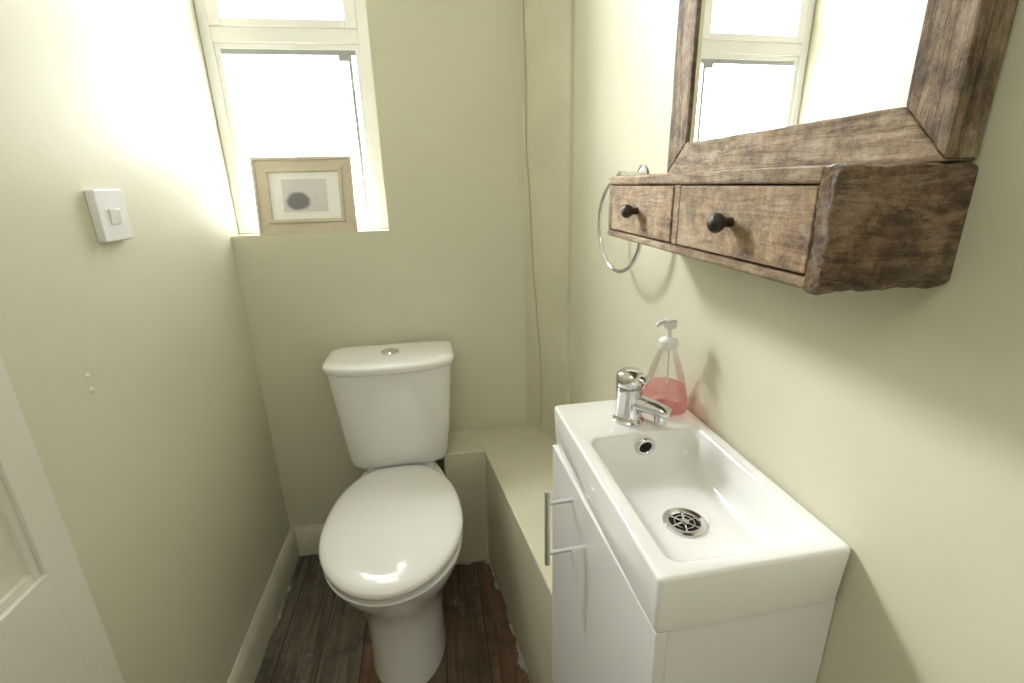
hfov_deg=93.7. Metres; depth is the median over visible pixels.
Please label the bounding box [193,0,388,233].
window
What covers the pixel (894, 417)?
wall
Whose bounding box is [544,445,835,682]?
vanity cabinet
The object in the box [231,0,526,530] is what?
wall
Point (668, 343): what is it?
soap bottle
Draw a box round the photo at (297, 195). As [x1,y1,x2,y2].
[281,179,328,211]
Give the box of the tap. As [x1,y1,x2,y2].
[612,367,672,426]
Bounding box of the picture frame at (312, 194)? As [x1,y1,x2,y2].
[250,156,357,234]
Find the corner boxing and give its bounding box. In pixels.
[520,0,574,438]
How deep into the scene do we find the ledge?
1.42 m
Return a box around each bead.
[254,557,298,682]
[456,559,488,564]
[485,559,531,682]
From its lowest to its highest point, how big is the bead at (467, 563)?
0.004 m
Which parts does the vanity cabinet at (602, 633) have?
handle, door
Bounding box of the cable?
[522,0,541,426]
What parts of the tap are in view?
lever, spout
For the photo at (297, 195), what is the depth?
1.39 m
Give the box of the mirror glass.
[688,0,927,141]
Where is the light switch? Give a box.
[84,189,132,242]
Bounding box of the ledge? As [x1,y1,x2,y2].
[444,423,556,682]
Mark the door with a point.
(52, 630)
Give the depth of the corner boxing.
1.37 m
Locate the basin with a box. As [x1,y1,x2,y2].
[554,394,850,632]
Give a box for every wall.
[0,0,289,682]
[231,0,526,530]
[569,0,1023,682]
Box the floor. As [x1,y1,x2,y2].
[255,554,532,682]
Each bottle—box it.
[643,317,687,416]
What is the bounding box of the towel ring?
[597,165,646,272]
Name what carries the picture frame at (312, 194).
on the window sill
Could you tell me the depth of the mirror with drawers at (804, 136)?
0.43 m
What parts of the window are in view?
sash, sash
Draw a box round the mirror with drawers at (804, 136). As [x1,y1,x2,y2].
[607,0,1018,294]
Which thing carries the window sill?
attached to the wall at (448, 265)
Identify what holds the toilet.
on the floor
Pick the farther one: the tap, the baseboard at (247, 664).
the baseboard at (247, 664)
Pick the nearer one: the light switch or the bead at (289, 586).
the light switch
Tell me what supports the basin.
in the vanity cabinet at (602, 633)
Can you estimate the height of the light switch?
0.088 m
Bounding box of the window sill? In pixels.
[231,228,388,236]
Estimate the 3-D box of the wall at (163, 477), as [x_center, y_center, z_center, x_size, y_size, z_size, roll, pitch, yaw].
[-0.670,-0.012,0.281,0.100,2.350,2.550,-4,18,-8]
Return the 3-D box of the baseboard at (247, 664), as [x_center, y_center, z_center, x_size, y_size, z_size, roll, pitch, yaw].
[-0.698,0.831,1.301,0.017,0.112,0.840,-4,18,-8]
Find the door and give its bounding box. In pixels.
[0,356,124,682]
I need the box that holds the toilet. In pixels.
[318,340,462,682]
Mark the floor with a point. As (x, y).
(318, 637)
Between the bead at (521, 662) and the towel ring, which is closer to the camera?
the towel ring
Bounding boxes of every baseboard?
[227,528,298,682]
[295,524,323,555]

